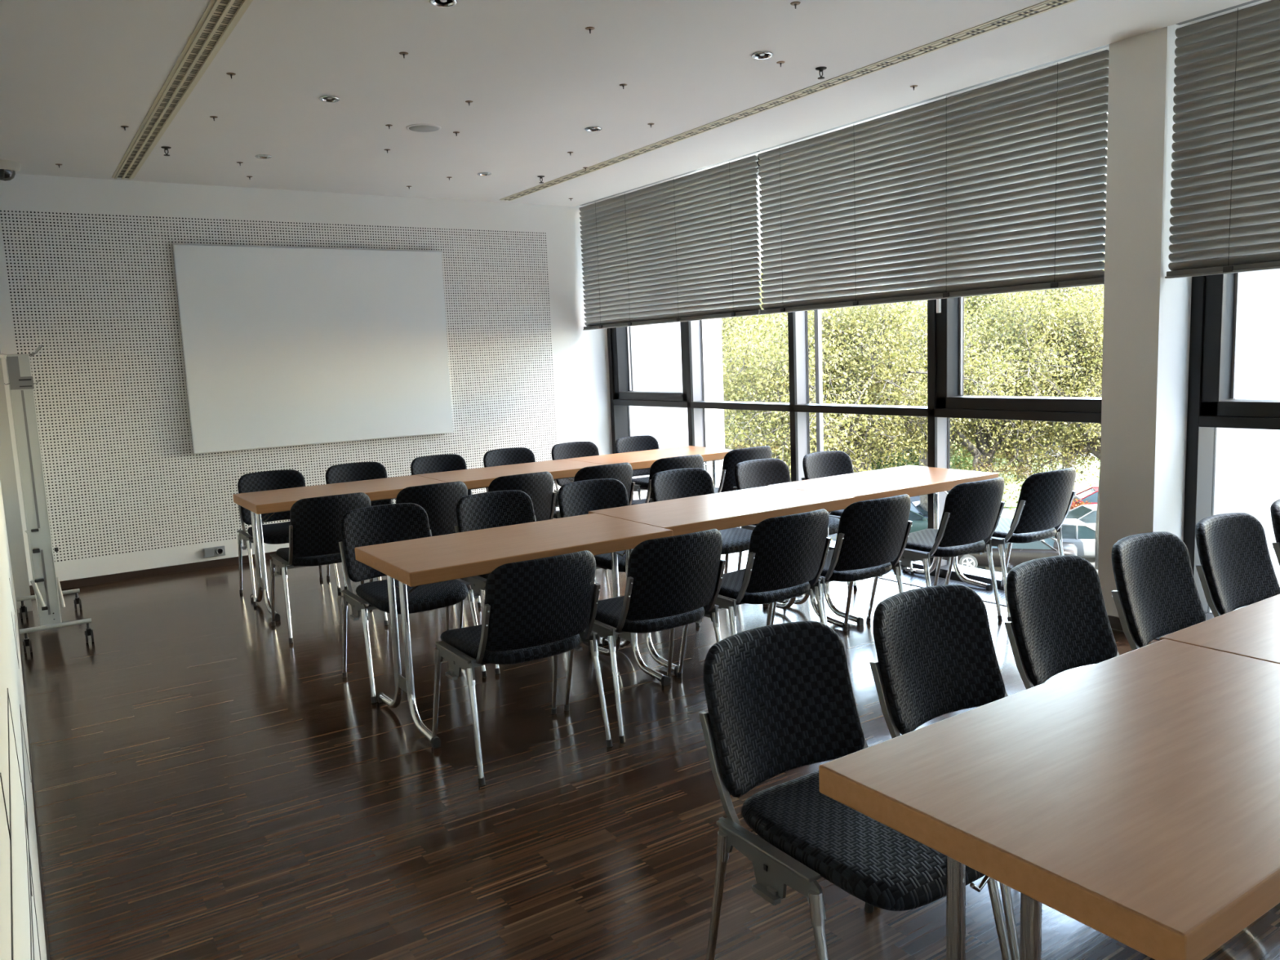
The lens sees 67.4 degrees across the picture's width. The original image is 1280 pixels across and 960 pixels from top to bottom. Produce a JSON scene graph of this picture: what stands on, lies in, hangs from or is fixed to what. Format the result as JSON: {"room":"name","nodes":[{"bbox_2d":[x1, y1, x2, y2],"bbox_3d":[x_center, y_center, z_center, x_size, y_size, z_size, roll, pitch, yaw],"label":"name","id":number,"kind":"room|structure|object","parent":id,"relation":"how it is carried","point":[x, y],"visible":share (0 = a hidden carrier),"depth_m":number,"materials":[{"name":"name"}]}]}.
{"room":"conference room","nodes":[
{"label":"conference room","id":0,"kind":"room"},
{"bbox_2d":[0,352,46,959],"bbox_3d":[-0.047,0.062,-0.110,0.288,3.008,17.060,-7,9,-33],"label":"wall","id":1,"kind":"structure","parent":0,"point":[13,564],"depth_m":2.32,"materials":[{"name":"grey paint"}]},
{"bbox_2d":[0,577,40,959],"bbox_3d":[-2.027,0.666,3.120,0.001,0.949,5.102,-7,9,-33],"label":"drawing","id":2,"kind":"object","parent":1,"relation":"attached to","point":[8,698],"visible":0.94,"depth_m":1.79,"materials":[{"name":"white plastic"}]},
{"bbox_2d":[17,608,49,959],"bbox_3d":[0.245,1.560,-0.160,0.006,0.030,16.000,-7,9,-33],"label":"baseboard","id":3,"kind":"structure","parent":1,"relation":"attached to","point":[24,694],"depth_m":3.34,"materials":[{"name":"black"}]},
{"bbox_2d":[0,173,637,585],"bbox_3d":[-2.405,-0.964,8.390,5.470,3.058,0.200,-7,9,-33],"label":"wall","id":4,"kind":"structure","parent":0,"point":[87,276],"depth_m":7.53,"materials":[{"name":"white paint"}]},
{"bbox_2d":[29,551,278,593],"bbox_3d":[-2.485,0.555,8.362,4.810,0.060,0.014,-7,9,-33],"label":"baseboard","id":5,"kind":"structure","parent":4,"relation":"attached to","point":[92,580],"depth_m":7.49,"materials":[{"name":"black"}]},
{"bbox_2d":[203,545,225,558],"bbox_3d":[-3.429,0.580,7.729,0.164,0.080,0.018,-7,9,-33],"label":"wall socket","id":6,"kind":"object","parent":4,"relation":"attached to","point":[217,551],"visible":1,"depth_m":7.72,"materials":[{"name":"grey plastic"}]},
{"bbox_2d":[172,243,453,453],"bbox_3d":[-2.647,-1.123,8.059,2.188,1.620,0.052,-7,9,-33],"label":"projection screen","id":7,"kind":"object","parent":4,"relation":"attached to","point":[282,346],"visible":1,"depth_m":7.97,"materials":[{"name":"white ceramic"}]},
{"bbox_2d":[631,308,724,499],"bbox_3d":[0.270,-1.383,10.236,1.320,4.000,0.280,-7,9,-33],"label":"wall","id":8,"kind":"structure","parent":4,"relation":"attached to","point":[656,353],"depth_m":10.14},
{"bbox_2d":[0,0,1271,207],"bbox_3d":[2.123,-1.832,1.152,5.670,0.250,17.060,-7,9,-33],"label":"ceiling","id":9,"kind":"structure","parent":0,"point":[73,73],"depth_m":4.99,"materials":[{"name":"white paint"}]},
{"bbox_2d":[0,159,20,181],"bbox_3d":[-4.262,-2.066,6.429,0.200,0.122,0.200,-7,9,-33],"label":"dome camera","id":10,"kind":"object","parent":9,"relation":"attached to","point":[8,168],"visible":1,"depth_m":6.39,"materials":[{"name":"beige plastic"}]},
{"bbox_2d":[160,146,171,155],"bbox_3d":[-3.056,-2.121,6.191,0.060,0.051,0.059,-7,9,-33],"label":"sprinkler","id":11,"kind":"object","parent":9,"relation":"attached to","point":[166,148],"visible":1,"depth_m":6.18,"materials":[{"name":"grey metal"}]},
{"bbox_2d":[111,0,253,179],"bbox_3d":[-0.722,-1.754,2.460,0.141,0.010,11.170,-7,9,-33],"label":"ceiling vent","id":12,"kind":"object","parent":9,"relation":"in","point":[220,18],"visible":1,"depth_m":4.71,"materials":[{"name":"beige metal"}]},
{"bbox_2d":[254,154,272,159],"bbox_3d":[-2.571,-2.218,6.552,0.112,0.029,0.112,-7,9,-33],"label":"recessed light","id":13,"kind":"object","parent":9,"relation":"in","point":[259,155],"visible":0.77,"depth_m":6.56,"materials":[{"name":"silver glass"}]},
{"bbox_2d":[318,95,340,102],"bbox_3d":[-1.689,-2.082,5.217,0.112,0.029,0.112,-7,9,-33],"label":"recessed light","id":14,"kind":"object","parent":9,"relation":"in","point":[323,98],"visible":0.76,"depth_m":5.22,"materials":[{"name":"silver metal"}]},
{"bbox_2d":[405,123,441,132],"bbox_3d":[-1.342,-2.182,5.953,0.216,0.006,0.216,-7,9,-33],"label":"ceiling speaker","id":15,"kind":"object","parent":9,"relation":"attached to","point":[421,127],"visible":1,"depth_m":5.94,"materials":[{"name":"white paint"}]},
{"bbox_2d":[429,0,457,7],"bbox_3d":[-0.796,-1.946,3.883,0.112,0.029,0.112,-7,9,-33],"label":"recessed light","id":16,"kind":"object","parent":9,"relation":"in","point":[454,2],"visible":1,"depth_m":3.90,"materials":[{"name":"silver glass"}]},
{"bbox_2d":[477,172,491,175],"bbox_3d":[-1.211,-2.391,7.465,0.112,0.029,0.112,-7,9,-33],"label":"recessed light","id":17,"kind":"object","parent":9,"relation":"in","point":[479,173],"visible":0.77,"depth_m":7.46,"materials":[{"name":"silver glass"}]},
{"bbox_2d":[585,26,595,33],"bbox_3d":[-0.223,-2.003,4.280,0.044,0.023,0.043,-7,9,-33],"label":"stud","id":18,"kind":"object","parent":9,"relation":"attached to","point":[589,28],"visible":1,"depth_m":4.28,"materials":[{"name":"grey metal"}]},
{"bbox_2d":[584,126,601,131],"bbox_3d":[-0.300,-2.258,6.147,0.112,0.029,0.112,-7,9,-33],"label":"recessed light","id":19,"kind":"object","parent":9,"relation":"in","point":[595,128],"visible":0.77,"depth_m":6.15,"materials":[{"name":"silver glass"}]},
{"bbox_2d":[578,151,762,330],"bbox_3d":[0.165,-1.973,8.275,0.064,1.230,2.628,-7,9,-33],"label":"blind","id":20,"kind":"object","parent":9,"relation":"hanging from","point":[689,244],"visible":0.99,"depth_m":8.06,"materials":[{"name":"grey metal"}]},
{"bbox_2d":[751,51,773,59],"bbox_3d":[0.607,-2.116,4.759,0.112,0.029,0.112,-7,9,-33],"label":"recessed light","id":21,"kind":"object","parent":9,"relation":"in","point":[770,55],"visible":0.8,"depth_m":4.76,"materials":[{"name":"silver glass"}]},
{"bbox_2d":[499,0,1078,200],"bbox_3d":[1.858,-2.076,4.126,0.118,0.006,11.120,-7,9,-33],"label":"ceiling vent","id":22,"kind":"object","parent":9,"relation":"in","point":[1048,5],"visible":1,"depth_m":5.30,"materials":[{"name":"beige metal"}]},
{"bbox_2d":[790,1,800,8],"bbox_3d":[0.660,-2.012,4.074,0.044,0.023,0.043,-7,9,-33],"label":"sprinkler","id":23,"kind":"object","parent":9,"relation":"attached to","point":[793,3],"visible":1,"depth_m":4.07,"materials":[{"name":"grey metal"}]},
{"bbox_2d":[815,66,826,79],"bbox_3d":[0.951,-2.134,5.034,0.060,0.051,0.059,-7,9,-33],"label":"sprinkler","id":24,"kind":"object","parent":9,"relation":"attached to","point":[820,68],"visible":1,"depth_m":5.03,"materials":[{"name":"grey metal"}]},
{"bbox_2d":[757,44,1109,314],"bbox_3d":[1.652,-1.747,6.054,0.064,1.230,2.723,-7,9,-33],"label":"blind","id":25,"kind":"object","parent":9,"relation":"hanging from","point":[992,184],"visible":0.98,"depth_m":5.75,"materials":[{"name":"grey metal"}]},
{"bbox_2d":[1164,0,1279,278],"bbox_3d":[3.323,-1.493,3.561,0.064,1.230,2.668,-7,9,-33],"label":"blind","id":26,"kind":"object","parent":9,"relation":"hanging from","point":[1225,183],"visible":0.99,"depth_m":4.45,"materials":[{"name":"grey metal"}]},
{"bbox_2d":[17,550,1279,959],"bbox_3d":[2.255,1.396,1.569,5.670,0.250,17.060,-7,9,-33],"label":"floor","id":27,"kind":"structure","parent":0,"point":[210,784],"depth_m":3.45,"materials":[{"name":"brown wood"}]},
{"bbox_2d":[0,344,93,653],"bbox_3d":[-3.703,0.069,5.897,0.360,1.753,1.052,-7,9,-33],"label":"stand","id":28,"kind":"object","parent":27,"relation":"on","point":[45,583],"visible":1,"depth_m":5.50,"materials":[{"name":"grey paint"}]},
{"bbox_2d":[236,469,341,605],"bbox_3d":[-2.500,0.376,6.731,0.582,0.839,0.653,-7,9,-33],"label":"chair","id":29,"kind":"object","parent":27,"relation":"on","point":[275,533],"visible":0.52,"depth_m":6.77,"materials":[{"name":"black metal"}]},
{"bbox_2d":[269,492,388,643],"bbox_3d":[-1.891,0.475,5.768,0.582,0.839,0.653,-7,9,-32],"label":"chair","id":30,"kind":"object","parent":27,"relation":"on","point":[314,528],"visible":0.59,"depth_m":5.49,"materials":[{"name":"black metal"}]},
{"bbox_2d":[232,475,446,621],"bbox_3d":[-2.000,0.425,6.564,1.279,0.740,0.705,-7,9,-33],"label":"folding table","id":31,"kind":"object","parent":27,"relation":"on","point":[280,500],"visible":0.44,"depth_m":6.31,"materials":[{"name":"brown wood"}]},
{"bbox_2d":[324,462,393,590],"bbox_3d":[-1.993,0.312,7.064,0.582,0.839,0.653,-7,9,-32],"label":"chair","id":32,"kind":"object","parent":27,"relation":"on","point":[358,471],"visible":0.11,"depth_m":7.25,"materials":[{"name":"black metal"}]},
{"bbox_2d":[338,502,487,702],"bbox_3d":[-1.170,0.572,4.791,0.582,0.839,0.653,-7,9,-33],"label":"chair","id":33,"kind":"object","parent":27,"relation":"on","point":[389,522],"visible":0.74,"depth_m":4.81,"materials":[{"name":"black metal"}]},
{"bbox_2d":[368,480,481,607],"bbox_3d":[-1.384,0.412,6.101,0.582,0.839,0.653,-7,9,-33],"label":"chair","id":34,"kind":"object","parent":27,"relation":"on","point":[439,501],"visible":0.27,"depth_m":5.83,"materials":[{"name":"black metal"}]},
{"bbox_2d":[410,453,472,495],"bbox_3d":[-1.445,0.243,7.425,0.582,0.839,0.653,-7,9,-33],"label":"chair","id":35,"kind":"object","parent":27,"relation":"on","point":[447,462],"visible":0.07,"depth_m":7.61,"materials":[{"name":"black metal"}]},
{"bbox_2d":[454,489,536,674],"bbox_3d":[-0.651,0.507,5.132,0.582,0.839,0.653,-7,9,-34],"label":"chair","id":36,"kind":"object","parent":27,"relation":"on","point":[490,509],"visible":0.17,"depth_m":5.29,"materials":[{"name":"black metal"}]},
{"bbox_2d":[415,458,603,489],"bbox_3d":[-0.941,0.290,7.272,1.279,0.740,0.705,-7,9,-33],"label":"folding table","id":37,"kind":"object","parent":27,"relation":"on","point":[479,477],"visible":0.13,"depth_m":7.12,"materials":[{"name":"brown wood"}]},
{"bbox_2d":[355,513,672,748],"bbox_3d":[-0.557,0.636,4.469,1.279,0.740,0.705,-7,9,-33],"label":"folding table","id":38,"kind":"object","parent":27,"relation":"on","point":[415,562],"visible":0.91,"depth_m":4.25,"materials":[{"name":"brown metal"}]},
{"bbox_2d":[483,471,556,604],"bbox_3d":[-0.877,0.348,6.434,0.582,0.839,0.653,-7,9,-32],"label":"chair","id":39,"kind":"object","parent":27,"relation":"on","point":[539,486],"visible":0.17,"depth_m":6.18,"materials":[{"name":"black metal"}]},
{"bbox_2d":[483,447,559,506],"bbox_3d":[-0.937,0.180,7.758,0.582,0.839,0.653,-7,9,-32],"label":"chair","id":40,"kind":"object","parent":27,"relation":"on","point":[504,456],"visible":0.13,"depth_m":7.94,"materials":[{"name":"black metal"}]},
{"bbox_2d":[431,550,613,786],"bbox_3d":[-0.480,0.670,3.815,0.582,0.839,0.653,-7,9,-33],"label":"chair","id":41,"kind":"object","parent":27,"relation":"on","point":[540,608],"visible":1,"depth_m":3.57,"materials":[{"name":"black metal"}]},
{"bbox_2d":[551,441,599,511],"bbox_3d":[-0.414,0.114,8.102,0.582,0.839,0.653,-7,9,-33],"label":"chair","id":42,"kind":"object","parent":27,"relation":"on","point":[573,449],"visible":0.15,"depth_m":8.27,"materials":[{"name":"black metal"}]},
{"bbox_2d":[552,462,635,519],"bbox_3d":[-0.362,0.283,6.773,0.582,0.839,0.653,-7,9,-33],"label":"chair","id":43,"kind":"object","parent":27,"relation":"on","point":[622,472],"visible":0.1,"depth_m":6.48,"materials":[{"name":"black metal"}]},
{"bbox_2d":[555,478,688,647],"bbox_3d":[-0.135,0.442,5.471,0.582,0.839,0.653,-7,9,-32],"label":"chair","id":44,"kind":"object","parent":27,"relation":"on","point":[577,498],"visible":0.16,"depth_m":5.62,"materials":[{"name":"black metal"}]},
{"bbox_2d":[614,435,659,499],"bbox_3d":[0.115,0.044,8.474,0.582,0.839,0.653,-7,9,-33],"label":"chair","id":45,"kind":"object","parent":27,"relation":"on","point":[642,442],"visible":0.24,"depth_m":8.62,"materials":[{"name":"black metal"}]},
{"bbox_2d":[564,528,725,743],"bbox_3d":[0.035,0.605,4.154,0.582,0.839,0.653,-7,9,-33],"label":"chair","id":46,"kind":"object","parent":27,"relation":"on","point":[672,582],"visible":0.84,"depth_m":3.89,"materials":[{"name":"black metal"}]},
{"bbox_2d":[565,445,731,488],"bbox_3d":[0.124,0.157,7.972,1.279,0.740,0.705,-7,9,-33],"label":"folding table","id":47,"kind":"object","parent":27,"relation":"on","point":[642,460],"visible":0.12,"depth_m":7.87,"materials":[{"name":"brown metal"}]},
{"bbox_2d":[631,454,703,505],"bbox_3d":[0.153,0.219,7.112,0.582,0.839,0.653,-7,9,-32],"label":"chair","id":48,"kind":"object","parent":27,"relation":"on","point":[692,460],"visible":0.14,"depth_m":6.78,"materials":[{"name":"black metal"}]},
{"bbox_2d":[648,467,752,626],"bbox_3d":[0.405,0.374,5.826,0.582,0.839,0.653,-7,9,-32],"label":"chair","id":49,"kind":"object","parent":27,"relation":"on","point":[672,484],"visible":0.24,"depth_m":5.96,"materials":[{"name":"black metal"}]},
{"bbox_2d":[588,485,854,675],"bbox_3d":[0.464,0.496,5.233,1.279,0.740,0.705,-7,9,-33],"label":"folding table","id":50,"kind":"object","parent":27,"relation":"on","point":[750,506],"visible":0.52,"depth_m":5.07,"materials":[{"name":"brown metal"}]},
{"bbox_2d":[714,445,771,528],"bbox_3d":[0.707,0.141,7.535,0.582,0.839,0.653,-7,9,-32],"label":"chair","id":51,"kind":"object","parent":27,"relation":"on","point":[727,482],"visible":0.23,"depth_m":7.20,"materials":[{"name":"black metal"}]},
{"bbox_2d":[676,508,831,678],"bbox_3d":[0.555,0.535,4.532,0.582,0.839,0.653,-7,9,-34],"label":"chair","id":52,"kind":"object","parent":27,"relation":"on","point":[787,555],"visible":0.8,"depth_m":4.27,"materials":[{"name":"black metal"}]},
{"bbox_2d":[733,457,848,603],"bbox_3d":[0.953,0.306,6.187,0.582,0.839,0.653,-7,9,-33],"label":"chair","id":53,"kind":"object","parent":27,"relation":"on","point":[753,473],"visible":0.27,"depth_m":6.34,"materials":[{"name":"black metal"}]},
{"bbox_2d":[770,493,912,631],"bbox_3d":[1.027,0.471,4.878,0.582,0.839,0.653,-7,9,-32],"label":"chair","id":54,"kind":"object","parent":27,"relation":"on","point":[873,535],"visible":0.72,"depth_m":4.61,"materials":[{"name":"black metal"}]},
{"bbox_2d":[698,620,1011,959],"bbox_3d":[0.491,0.827,2.294,0.582,0.839,0.653,-7,9,-32],"label":"chair","id":55,"kind":"object","parent":27,"relation":"on","point":[780,698],"visible":0.71,"depth_m":2.31,"materials":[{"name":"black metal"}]},
{"bbox_2d":[801,450,914,590],"bbox_3d":[1.451,0.243,6.514,0.582,0.839,0.653,-7,9,-34],"label":"chair","id":56,"kind":"object","parent":27,"relation":"on","point":[828,463],"visible":0.23,"depth_m":6.69,"materials":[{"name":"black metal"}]},
{"bbox_2d":[768,465,998,625],"bbox_3d":[1.518,0.361,5.949,1.279,0.740,0.705,-7,9,-33],"label":"folding table","id":57,"kind":"object","parent":27,"relation":"on","point":[912,481],"visible":0.6,"depth_m":5.81,"materials":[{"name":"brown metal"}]},
{"bbox_2d":[878,568,897,582],"bbox_3d":[1.725,0.650,6.516,0.252,0.005,0.263,-7,9,-33],"label":"floor vent","id":58,"kind":"object","parent":27,"relation":"in","point":[890,575],"depth_m":6.49,"materials":[{"name":"grey metal"}]},
{"bbox_2d":[901,569,926,587],"bbox_3d":[1.816,0.660,6.410,0.284,0.005,0.415,-7,9,-33],"label":"floor vent","id":59,"kind":"object","parent":27,"relation":"in","point":[919,580],"depth_m":6.38,"materials":[{"name":"grey metal"}]},
{"bbox_2d":[866,476,1004,622],"bbox_3d":[1.660,0.388,5.330,0.582,0.839,0.653,-7,9,-34],"label":"chair","id":60,"kind":"object","parent":27,"relation":"on","point":[972,511],"visible":0.87,"depth_m":5.08,"materials":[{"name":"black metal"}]},
{"bbox_2d":[869,584,1019,959],"bbox_3d":[0.986,0.765,2.619,0.582,0.839,0.653,-7,9,-32],"label":"chair","id":61,"kind":"object","parent":27,"relation":"on","point":[936,655],"visible":0.32,"depth_m":2.79,"materials":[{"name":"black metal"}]},
{"bbox_2d":[929,575,1006,605],"bbox_3d":[2.056,0.696,6.061,0.294,0.005,0.781,-7,9,-33],"label":"floor vent","id":62,"kind":"object","parent":27,"relation":"in","point":[986,596],"depth_m":6.00,"materials":[{"name":"grey metal"}]},
{"bbox_2d":[944,466,1075,622],"bbox_3d":[2.169,0.331,5.605,0.582,0.839,0.653,-7,9,-33],"label":"chair","id":63,"kind":"object","parent":27,"relation":"on","point":[1046,499],"visible":0.7,"depth_m":5.34,"materials":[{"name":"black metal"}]},
{"bbox_2d":[818,639,1279,959],"bbox_3d":[1.091,0.889,1.991,1.279,0.740,0.705,-7,9,-33],"label":"folding table","id":64,"kind":"object","parent":27,"relation":"on","point":[1133,796],"visible":1,"depth_m":1.73,"materials":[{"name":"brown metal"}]},
{"bbox_2d":[1004,555,1119,689],"bbox_3d":[1.484,0.702,2.947,0.582,0.839,0.653,-7,9,-33],"label":"chair","id":65,"kind":"object","parent":27,"relation":"on","point":[1060,623],"visible":0.34,"depth_m":3.13,"materials":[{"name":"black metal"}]},
{"bbox_2d":[1111,531,1206,650],"bbox_3d":[1.974,0.641,3.269,0.582,0.839,0.653,-7,9,-34],"label":"chair","id":66,"kind":"object","parent":27,"relation":"on","point":[1156,595],"visible":0.37,"depth_m":3.45,"materials":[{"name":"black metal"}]},
{"bbox_2d":[1160,594,1279,664],"bbox_3d":[2.147,0.755,2.703,1.279,0.740,0.705,-7,9,-33],"label":"folding table","id":67,"kind":"object","parent":27,"relation":"on","point":[1252,630],"visible":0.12,"depth_m":2.61,"materials":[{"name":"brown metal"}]},
{"bbox_2d":[1195,512,1279,617],"bbox_3d":[2.449,0.581,3.581,0.582,0.839,0.653,-7,9,-32],"label":"chair","id":68,"kind":"object","parent":27,"relation":"on","point":[1236,570],"visible":0.54,"depth_m":3.77,"materials":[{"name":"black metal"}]},
{"bbox_2d":[1270,498,1279,565],"bbox_3d":[2.955,0.518,3.914,0.582,0.839,0.653,-7,9,-33],"label":"chair","id":69,"kind":"object","parent":27,"relation":"on","point":[1275,506],"visible":0.75,"depth_m":3.95,"materials":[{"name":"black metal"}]},
{"bbox_3d":[4.592,1.162,3.231,0.280,0.300,17.260,-7,9,-33],"label":"trim","id":70,"kind":"structure","parent":27,"relation":"attached to","visible":0},
{"bbox_2d":[813,309,823,452],"bbox_3d":[1.417,-0.997,7.613,0.040,3.103,0.040,-7,9,-33],"label":"guide","id":71,"kind":"object","parent":70,"relation":"on","point":[817,313],"visible":0.29,"depth_m":7.62,"materials":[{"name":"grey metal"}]},
{"bbox_2d":[1097,22,1191,617],"bbox_3d":[2.698,-0.737,5.027,0.470,3.058,0.290,-7,9,-33],"label":"pillar","id":72,"kind":"structure","parent":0,"point":[1146,328],"depth_m":4.87,"materials":[{"name":"white paint"}]},
{"bbox_2d":[607,85,1108,588],"bbox_3d":[1.248,-0.988,7.460,0.210,3.048,5.388,-7,9,-33],"label":"window","id":73,"kind":"structure","parent":72,"relation":"in","point":[946,399],"depth_m":6.76,"materials":[{"name":"black paint"}]},
{"bbox_2d":[1107,615,1123,631],"bbox_3d":[2.686,0.753,5.163,0.312,0.070,0.302,-7,9,-33],"label":"baseboard","id":74,"kind":"structure","parent":72,"relation":"attached to","point":[1114,621],"depth_m":5.11,"materials":[{"name":"black"}]},
{"bbox_2d":[1209,241,1279,612],"bbox_3d":[3.431,-0.902,5.518,1.320,4.000,0.280,-7,9,-33],"label":"wall","id":75,"kind":"structure","parent":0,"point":[1247,476],"depth_m":5.42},
{"label":"outside","id":76,"kind":"structure","parent":0,"visible":0},
{"bbox_2d":[828,426,1097,573],"bbox_3d":[16.934,-0.611,65.648,220.000,0.350,250.000,-7,9,-33],"label":"floor","id":77,"kind":"structure","parent":76,"point":[1005,511],"depth_m":46.56,"materials":[{"name":"concrete"}]},
{"bbox_2d":[722,318,755,364],"bbox_3d":[2.278,-5.061,51.328,10.933,13.455,13.178,2,8,30],"label":"deciduous tree","id":78,"kind":"object","parent":77,"relation":"on","point":[734,318],"visible":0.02,"depth_m":50.96,"materials":[{"name":"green plant"}]},
{"bbox_2d":[720,248,777,448],"bbox_3d":[1.509,-3.126,37.711,11.688,13.201,10.097,0,8,19],"label":"deciduous tree","id":79,"kind":"object","parent":77,"relation":"on","point":[757,317],"visible":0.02,"depth_m":35.12,"materials":[{"name":"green plant"}]},
{"bbox_2d":[721,252,902,369],"bbox_3d":[8.578,-4.976,47.483,10.556,13.801,12.219,3,9,37],"label":"deciduous tree","id":80,"kind":"object","parent":77,"relation":"on","point":[754,326],"visible":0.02,"depth_m":46.43,"materials":[{"name":"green plant"}]},
{"bbox_2d":[721,291,962,478],"bbox_3d":[4.718,-1.092,29.423,8.929,10.988,10.762,3,9,36],"label":"deciduous tree","id":81,"kind":"object","parent":77,"relation":"on","point":[771,428],"visible":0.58,"depth_m":27.43,"materials":[{"name":"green plant"}]},
{"bbox_2d":[871,454,884,470],"bbox_3d":[8.952,-0.367,49.600,7.241,4.596,7.270,-8,9,-36],"label":"shrub","id":82,"kind":"object","parent":77,"relation":"on","point":[873,466],"visible":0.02,"depth_m":48.41,"materials":[{"name":"green plant"}]},
{"bbox_2d":[722,281,1038,540],"bbox_3d":[6.955,-1.957,30.243,10.498,12.332,7.726,4,10,43],"label":"deciduous tree","id":83,"kind":"object","parent":77,"relation":"on","point":[832,320],"visible":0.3,"depth_m":28.83,"materials":[{"name":"green plant"}]},
{"bbox_2d":[876,448,903,466],"bbox_3d":[12.157,-1.769,57.032,8.389,5.303,8.355,-5,8,-21],"label":"shrub","id":84,"kind":"object","parent":77,"relation":"on","point":[899,449],"visible":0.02,"depth_m":54.52,"materials":[{"name":"green plant"}]},
{"bbox_2d":[871,434,958,470],"bbox_3d":[12.844,-0.756,50.781,7.519,4.773,7.550,-3,7,-5],"label":"shrub","id":85,"kind":"object","parent":77,"relation":"on","point":[909,463],"visible":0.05,"depth_m":48.87,"materials":[{"name":"green plant"}]},
{"bbox_2d":[908,510,928,533],"bbox_3d":[11.008,1.847,41.789,4.500,1.470,2.100,-3,7,-7],"label":"car","id":86,"kind":"object","parent":77,"relation":"on","point":[920,522],"visible":0.2,"depth_m":41.04,"materials":[{"name":"grey paint"}]},
{"bbox_2d":[910,495,928,517],"bbox_3d":[12.563,1.550,43.599,2.100,1.470,4.500,-6,8,-27],"label":"car","id":87,"kind":"object","parent":77,"relation":"on","point":[915,506],"visible":0.02,"depth_m":42.69,"materials":[{"name":"grey paint"}]},
{"bbox_2d":[871,437,976,471],"bbox_3d":[16.590,-2.063,57.916,8.389,5.303,8.355,-1,7,10],"label":"shrub","id":88,"kind":"object","parent":77,"relation":"on","point":[964,464],"visible":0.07,"depth_m":55.63,"materials":[{"name":"green plant"}]},
{"bbox_2d":[892,276,1074,511],"bbox_3d":[14.667,-4.825,42.828,8.886,14.181,12.072,-1,7,7],"label":"deciduous tree","id":89,"kind":"object","parent":77,"relation":"on","point":[924,498],"visible":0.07,"depth_m":39.62,"materials":[{"name":"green plant"}]},
{"bbox_2d":[957,436,1012,464],"bbox_3d":[22.219,-3.559,66.521,8.912,5.657,8.948,1,8,25],"label":"shrub","id":90,"kind":"object","parent":77,"relation":"on","point":[1011,437],"visible":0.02,"depth_m":64.58,"materials":[{"name":"green plant"}]},
{"bbox_2d":[878,282,1098,571],"bbox_3d":[12.741,-2.304,35.418,10.982,11.212,9.111,-4,7,-11],"label":"deciduous tree","id":91,"kind":"object","parent":77,"relation":"on","point":[983,455],"visible":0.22,"depth_m":33.67,"materials":[{"name":"green plant"}]},
{"bbox_2d":[957,537,1077,568],"bbox_3d":[13.651,2.567,35.384,4.500,1.470,2.100,1,8,25],"label":"car","id":92,"kind":"object","parent":77,"relation":"on","point":[1020,553],"visible":0.25,"depth_m":34.50,"materials":[{"name":"black paint"}]},
{"bbox_2d":[964,268,1103,569],"bbox_3d":[14.805,-2.861,34.775,10.498,12.332,7.726,-8,10,-39],"label":"deciduous tree","id":93,"kind":"object","parent":77,"relation":"on","point":[1091,384],"visible":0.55,"depth_m":33.83,"materials":[{"name":"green plant"}]},
{"bbox_2d":[968,456,1100,518],"bbox_3d":[12.277,-0.022,61.339,69.708,0.060,74.314,-7,9,-33],"label":"road","id":94,"kind":"structure","parent":77,"relation":"on","point":[1083,485],"depth_m":56.35,"materials":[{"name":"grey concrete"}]},
{"bbox_2d":[988,235,1105,497],"bbox_3d":[19.354,-4.682,43.212,11.900,13.441,10.280,-9,10,-44],"label":"deciduous tree","id":95,"kind":"object","parent":77,"relation":"on","point":[1095,286],"visible":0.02,"depth_m":40.73,"materials":[{"name":"green plant"}]},
{"bbox_2d":[1017,285,1102,479],"bbox_3d":[22.921,-6.825,56.308,13.727,14.015,11.389,-2,7,3],"label":"deciduous tree","id":96,"kind":"object","parent":77,"relation":"on","point":[1090,286],"visible":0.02,"depth_m":57.66,"materials":[{"name":"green plant"}]},
{"bbox_2d":[1052,518,1095,557],"bbox_3d":[16.440,2.291,36.641,4.500,1.471,2.100,-1,7,11],"label":"car","id":97,"kind":"object","parent":77,"relation":"on","point":[1074,531],"visible":0.12,"depth_m":35.81,"materials":[{"name":"grey paint"}]},
{"bbox_2d":[1069,497,1091,510],"bbox_3d":[19.809,1.521,43.326,1.866,1.403,1.908,-7,9,-33],"label":"flowering shrub","id":98,"kind":"object","parent":77,"relation":"on","point":[1073,505],"visible":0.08,"depth_m":43.17,"materials":[{"name":"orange plant"}]},
{"bbox_2d":[1066,503,1097,528],"bbox_3d":[18.811,1.817,39.568,4.500,1.470,2.100,-2,7,6],"label":"car","id":99,"kind":"object","parent":77,"relation":"on","point":[1086,513],"visible":0.03,"depth_m":39.21,"materials":[{"name":"silver metal"}]},
{"bbox_2d":[1071,486,1098,509],"bbox_3d":[21.328,1.110,44.246,4.500,1.471,2.100,0,8,18],"label":"car","id":100,"kind":"object","parent":77,"relation":"on","point":[1091,494],"visible":0.09,"depth_m":43.79,"materials":[{"name":"red paint"}]},
{"bbox_3d":[5.849,-0.258,0.324,0.470,3.058,0.290,-7,9,-33],"label":"wall","id":101,"kind":"structure","parent":0,"visible":0},
{"bbox_2d":[1183,248,1279,620],"bbox_3d":[4.398,-0.508,2.758,0.210,3.048,5.392,-7,9,-33],"label":"window","id":102,"kind":"structure","parent":101,"relation":"in","point":[1212,404],"depth_m":4.90,"materials":[{"name":"black paint"}]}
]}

